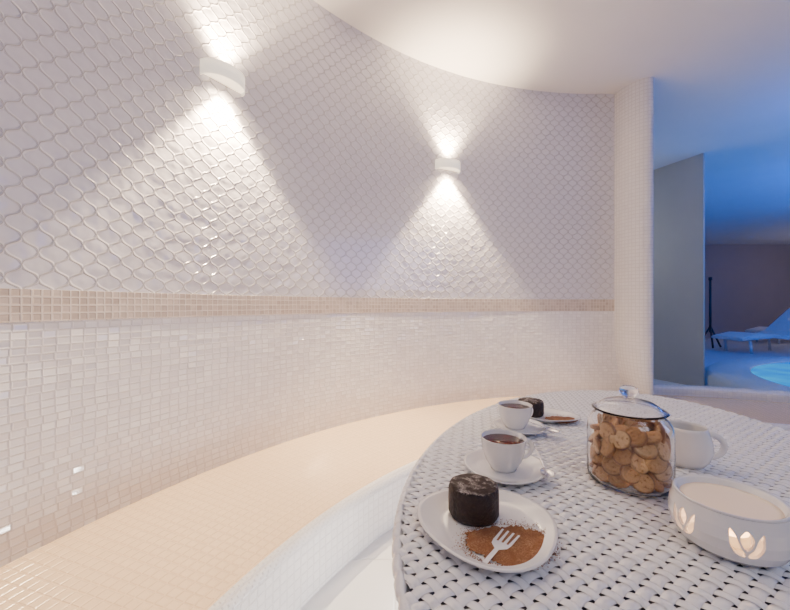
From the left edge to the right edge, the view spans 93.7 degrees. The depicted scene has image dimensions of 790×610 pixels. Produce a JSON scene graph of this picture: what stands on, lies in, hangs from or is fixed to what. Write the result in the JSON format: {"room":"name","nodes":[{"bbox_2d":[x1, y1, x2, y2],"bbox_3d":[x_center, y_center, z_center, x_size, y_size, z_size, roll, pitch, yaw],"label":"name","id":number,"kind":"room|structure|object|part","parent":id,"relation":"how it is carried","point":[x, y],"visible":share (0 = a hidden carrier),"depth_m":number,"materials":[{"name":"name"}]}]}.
{"room":"spa","nodes":[
{"label":"spa","id":0,"kind":"room"},
{"bbox_2d":[0,0,622,566],"bbox_3d":[-0.101,-0.343,0.690,2.049,2.335,5.206,0,0,20],"label":"wall","id":1,"kind":"structure","parent":0,"point":[125,166],"depth_m":1.60,"materials":[{"name":"white tile"}]},
{"bbox_2d":[200,58,244,96],"bbox_3d":[-0.656,-0.896,1.448,0.072,0.056,0.180,0,0,32],"label":"wall sconce","id":2,"kind":"object","parent":1,"relation":"attached to","point":[220,71],"visible":1,"depth_m":1.42,"materials":[{"name":"paint"}]},
{"bbox_2d":[204,73,243,93],"bbox_3d":[-0.656,-0.896,1.448,0.066,0.036,0.172,0,0,32],"label":"diffuser","id":3,"kind":"object","parent":2,"relation":"attached to","point":[235,81],"depth_m":1.45,"materials":[{"name":"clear glass"}]},
{"bbox_2d":[0,288,614,322],"bbox_3d":[-0.032,0.002,0.664,1.902,0.085,4.919,0,0,20],"label":"trim","id":4,"kind":"structure","parent":1,"relation":"attached to","point":[16,305],"depth_m":1.43,"materials":[{"name":"beige tile"}]},
{"bbox_2d":[435,158,459,172],"bbox_3d":[0.351,-0.890,2.355,0.180,0.056,0.072,0,0,-26],"label":"wall sconce","id":5,"kind":"object","parent":1,"relation":"attached to","point":[450,164],"visible":1,"depth_m":2.32,"materials":[{"name":"paint"}]},
{"bbox_2d":[441,167,458,171],"bbox_3d":[0.351,-0.890,2.355,0.172,0.036,0.066,0,0,-26],"label":"diffuser","id":6,"kind":"object","parent":5,"relation":"attached to","point":[456,169],"depth_m":2.36,"materials":[{"name":"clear glass"}]},
{"bbox_2d":[300,338,789,609],"bbox_3d":[4.000,0.875,3.100,14.000,0.100,12.600,0,0,0],"label":"floor","id":7,"kind":"structure","parent":0,"point":[366,582],"depth_m":1.14,"materials":[{"name":"white tile"}]},
{"bbox_2d":[0,395,789,609],"bbox_3d":[0.341,0.730,0.809,2.438,0.190,5.071,0,0,32],"label":"bench","id":8,"kind":"object","parent":7,"relation":"on","point":[266,529],"visible":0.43,"depth_m":1.09,"materials":[{"name":"beige tile"}]},
{"bbox_2d":[392,390,789,609],"bbox_3d":[0.455,0.556,0.690,0.755,0.539,1.256,0,0,31],"label":"table","id":9,"kind":"object","parent":7,"relation":"on","point":[623,551],"visible":0.61,"depth_m":0.46,"materials":[{"name":"white wicker"}]},
{"bbox_2d":[417,489,557,572],"bbox_3d":[0.121,0.281,0.476,0.172,0.012,0.180,0,0,-30],"label":"dessert plate","id":10,"kind":"object","parent":9,"relation":"on","point":[433,513],"visible":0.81,"depth_m":0.47,"materials":[{"name":"ceramic"}]},
{"bbox_2d":[448,473,498,526],"bbox_3d":[0.106,0.261,0.500,0.067,0.041,0.067,0,0,0],"label":"chocolate cake","id":11,"kind":"object","parent":10,"relation":"on","point":[473,499],"visible":1,"depth_m":0.48,"materials":[{"name":"brown food"}]},
{"bbox_2d":[454,517,566,569],"bbox_3d":[0.130,0.280,0.436,0.131,0.003,0.100,0,0,-8],"label":"powder","id":12,"kind":"object","parent":10,"relation":"on","point":[511,545],"visible":1,"depth_m":0.43,"materials":[{"name":"food"}]},
{"bbox_2d":[464,449,547,484],"bbox_3d":[0.192,0.281,0.641,0.140,0.012,0.140,0,0,-17],"label":"saucer","id":13,"kind":"object","parent":9,"relation":"on","point":[528,471],"visible":0.66,"depth_m":0.63,"materials":[{"name":"ceramic"}]},
{"bbox_2d":[481,429,533,472],"bbox_3d":[0.193,0.255,0.640,0.088,0.054,0.077,0,0,23],"label":"teacup","id":14,"kind":"object","parent":13,"relation":"on","point":[504,450],"visible":1,"depth_m":0.62,"materials":[{"name":"ceramic"}]},
{"bbox_3d":[0.231,0.252,0.653,0.034,0.040,0.007,0,0,-15],"label":"handle","id":15,"kind":"part","parent":14,"relation":"part of","materials":[{"name":"ceramic"}]},
{"bbox_2d":[534,446,554,476],"bbox_3d":[0.257,0.273,0.654,0.022,0.007,0.141,0,0,10],"label":"teaspoon","id":16,"kind":"object","parent":13,"relation":"on","point":[550,473],"visible":0.96,"depth_m":0.61,"materials":[{"name":"metal"}]},
{"bbox_3d":[0.260,0.272,0.669,0.004,0.005,0.110,0,0,10],"label":"handle","id":17,"kind":"part","parent":16,"relation":"part of","materials":[{"name":"metal"}]},
{"bbox_2d":[540,468,554,476],"bbox_3d":[0.248,0.274,0.601,0.022,0.004,0.033,0,0,10],"label":"bowl","id":18,"kind":"object","parent":16,"relation":"on","point":[550,473],"depth_m":0.60,"materials":[{"name":"metal"}]},
{"bbox_2d":[493,418,545,434],"bbox_3d":[0.287,0.281,0.851,0.116,0.012,0.116,0,0,38],"label":"saucer","id":19,"kind":"object","parent":9,"relation":"on","point":[530,428],"visible":0.59,"depth_m":0.85,"materials":[{"name":"ceramic"}]},
{"bbox_2d":[498,400,532,429],"bbox_3d":[0.280,0.256,0.863,0.077,0.052,0.088,0,0,22],"label":"teacup","id":20,"kind":"object","parent":19,"relation":"on","point":[515,414],"visible":1,"depth_m":0.83,"materials":[{"name":"ceramic"}]},
{"bbox_2d":[529,421,559,432],"bbox_3d":[0.314,0.273,0.850,0.022,0.007,0.141,0,0,-30],"label":"teaspoon","id":21,"kind":"object","parent":19,"relation":"on","point":[551,430],"visible":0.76,"depth_m":0.81,"materials":[{"name":"metal"}]},
{"bbox_2d":[545,428,559,432],"bbox_3d":[0.341,0.274,0.803,0.022,0.004,0.033,0,0,-30],"label":"bowl","id":22,"kind":"object","parent":21,"relation":"on","point":[551,430],"depth_m":0.81,"materials":[{"name":"metal"}]},
{"bbox_2d":[530,408,580,422],"bbox_3d":[0.391,0.281,0.934,0.140,0.012,0.114,0,0,20],"label":"dessert plate","id":23,"kind":"object","parent":9,"relation":"on","point":[547,411],"visible":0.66,"depth_m":0.94,"materials":[{"name":"ceramic"}]},
{"bbox_2d":[518,397,543,417],"bbox_3d":[0.350,0.263,0.955,0.064,0.037,0.064,0,0,0],"label":"chocolate cake","id":24,"kind":"object","parent":23,"relation":"on","point":[538,404],"visible":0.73,"depth_m":0.93,"materials":[{"name":"brown food"}]},
{"bbox_2d":[545,415,581,423],"bbox_3d":[0.410,0.280,0.912,0.096,0.003,0.081,0,0,0],"label":"powder","id":25,"kind":"object","parent":23,"relation":"on","point":[557,417],"visible":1,"depth_m":0.91,"materials":[{"name":"brown food"}]},
{"bbox_2d":[587,384,675,497],"bbox_3d":[0.383,0.208,0.606,0.123,0.156,0.123,0,0,13],"label":"cookie jar","id":26,"kind":"object","parent":9,"relation":"on","point":[631,441],"visible":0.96,"depth_m":0.56,"materials":[{"name":"clear glass"}]},
{"bbox_3d":[0.383,0.141,0.606,0.029,0.022,0.029,0,0,0],"label":"knob","id":27,"kind":"part","parent":26,"relation":"part of","materials":[{"name":"clear glass"}]},
{"bbox_3d":[0.383,0.162,0.606,0.109,0.018,0.109,0,0,0],"label":"lid","id":28,"kind":"part","parent":26,"relation":"part of","materials":[{"name":"clear glass"}]},
{"bbox_2d":[669,420,727,469],"bbox_3d":[0.532,0.253,0.671,0.086,0.068,0.086,0,0,-30],"label":"milk jug","id":29,"kind":"object","parent":9,"relation":"on","point":[694,442],"visible":0.73,"depth_m":0.64,"materials":[{"name":"ceramic"}]},
{"bbox_3d":[0.574,0.252,0.660,0.031,0.052,0.008,0,0,15],"label":"handle","id":30,"kind":"part","parent":29,"relation":"part of","materials":[{"name":"ceramic"}]},
{"bbox_2d":[668,474,789,567],"bbox_3d":[0.403,0.258,0.447,0.118,0.058,0.118,0,0,0],"label":"candle holder","id":31,"kind":"object","parent":9,"relation":"on","point":[704,508],"visible":1,"depth_m":0.42,"materials":[{"name":"ceramic"}]},
{"bbox_3d":[0.403,0.239,0.447,0.109,0.020,0.109,0,0,0],"label":"dish","id":32,"kind":"part","parent":31,"relation":"part of","materials":[{"name":"ceramic"}]},
{"bbox_2d":[729,529,749,549],"bbox_3d":[0.403,0.270,0.447,0.038,0.028,0.038,0,0,0],"label":"tealight","id":33,"kind":"object","parent":31,"relation":"in","point":[745,538],"visible":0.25,"depth_m":0.43,"materials":[{"name":"wax"}]},
{"bbox_2d":[705,277,721,347],"bbox_3d":[6.099,0.139,7.099,0.330,1.347,0.376,0,0,0],"label":"coat stand","id":34,"kind":"object","parent":7,"relation":"on","point":[710,329],"visible":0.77,"depth_m":7.08,"materials":[{"name":"black metal"}]},
{"bbox_3d":[6.001,0.605,7.013,0.032,0.414,0.229,0,0,29],"label":"leg","id":35,"kind":"part","parent":34,"relation":"part of","materials":[{"name":"black metal"}]},
{"bbox_3d":[6.150,0.605,7.100,0.229,0.414,0.032,0,0,0],"label":"leg","id":36,"kind":"part","parent":34,"relation":"part of","materials":[{"name":"black metal"}]},
{"bbox_2d":[705,357,789,390],"bbox_3d":[5.020,0.743,2.500,4.500,0.165,4.500,0,0,0],"label":"pool","id":37,"kind":"object","parent":7,"relation":"on","point":[765,373],"visible":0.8,"depth_m":3.62,"materials":[{"name":"mosaic tile"},{"name":"water"}]},
{"bbox_2d":[711,308,789,353],"bbox_3d":[6.536,0.436,6.500,1.437,0.782,0.624,0,0,0],"label":"sun lounger","id":38,"kind":"object","parent":7,"relation":"on","point":[780,328],"visible":1,"depth_m":6.51,"materials":[{"name":"white paint"}]},
{"bbox_3d":[6.015,0.690,6.740,0.072,0.275,0.044,0,0,0],"label":"leg","id":39,"kind":"part","parent":38,"relation":"part of","materials":[{"name":"white paint"}]},
{"bbox_3d":[6.015,0.690,6.260,0.072,0.275,0.044,0,0,0],"label":"leg","id":40,"kind":"part","parent":38,"relation":"part of","materials":[{"name":"white paint"}]},
{"bbox_3d":[6.536,0.338,6.210,1.437,0.538,0.044,0,0,0],"label":"frame","id":41,"kind":"part","parent":38,"relation":"part of","materials":[{"name":"white paint"}]},
{"bbox_3d":[6.815,0.675,6.740,0.072,0.304,0.044,0,0,0],"label":"leg","id":42,"kind":"part","parent":38,"relation":"part of","materials":[{"name":"white paint"}]},
{"bbox_2d":[745,326,780,343],"bbox_3d":[8.666,0.436,8.100,1.437,0.782,0.624,0,0,0],"label":"sun lounger","id":43,"kind":"object","parent":7,"relation":"on","point":[756,329],"visible":0.36,"depth_m":8.21,"materials":[{"name":"white paint"}]},
{"bbox_2d":[313,0,789,243],"bbox_3d":[4.000,-1.560,3.100,14.000,0.100,12.600,0,0,0],"label":"ceiling","id":44,"kind":"structure","parent":0,"point":[720,69],"depth_m":2.29,"materials":[{"name":"paint"}]},
{"bbox_2d":[614,77,653,395],"bbox_3d":[1.649,-0.343,2.583,0.158,2.335,0.275,0,0,0],"label":"column","id":45,"kind":"structure","parent":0,"point":[634,102],"depth_m":2.50,"materials":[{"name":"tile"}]},
{"bbox_2d":[654,153,704,385],"bbox_3d":[2.799,-0.343,4.426,0.020,2.335,1.600,0,0,-20],"label":"wall partition","id":46,"kind":"structure","parent":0,"point":[679,187],"depth_m":3.87,"materials":[{"name":"paint"}]},
{"bbox_2d":[654,384,789,402],"bbox_3d":[2.232,0.698,2.555,1.050,0.255,0.151,0,0,18],"label":"wall","id":47,"kind":"structure","parent":0,"point":[659,389],"depth_m":2.53,"materials":[{"name":"tile"}]},
{"bbox_2d":[705,244,789,337],"bbox_3d":[6.000,-0.343,9.275,10.000,2.335,0.150,0,0,0],"label":"wall","id":48,"kind":"structure","parent":0,"point":[751,282],"depth_m":9.20,"materials":[{"name":"paint"}]}
]}

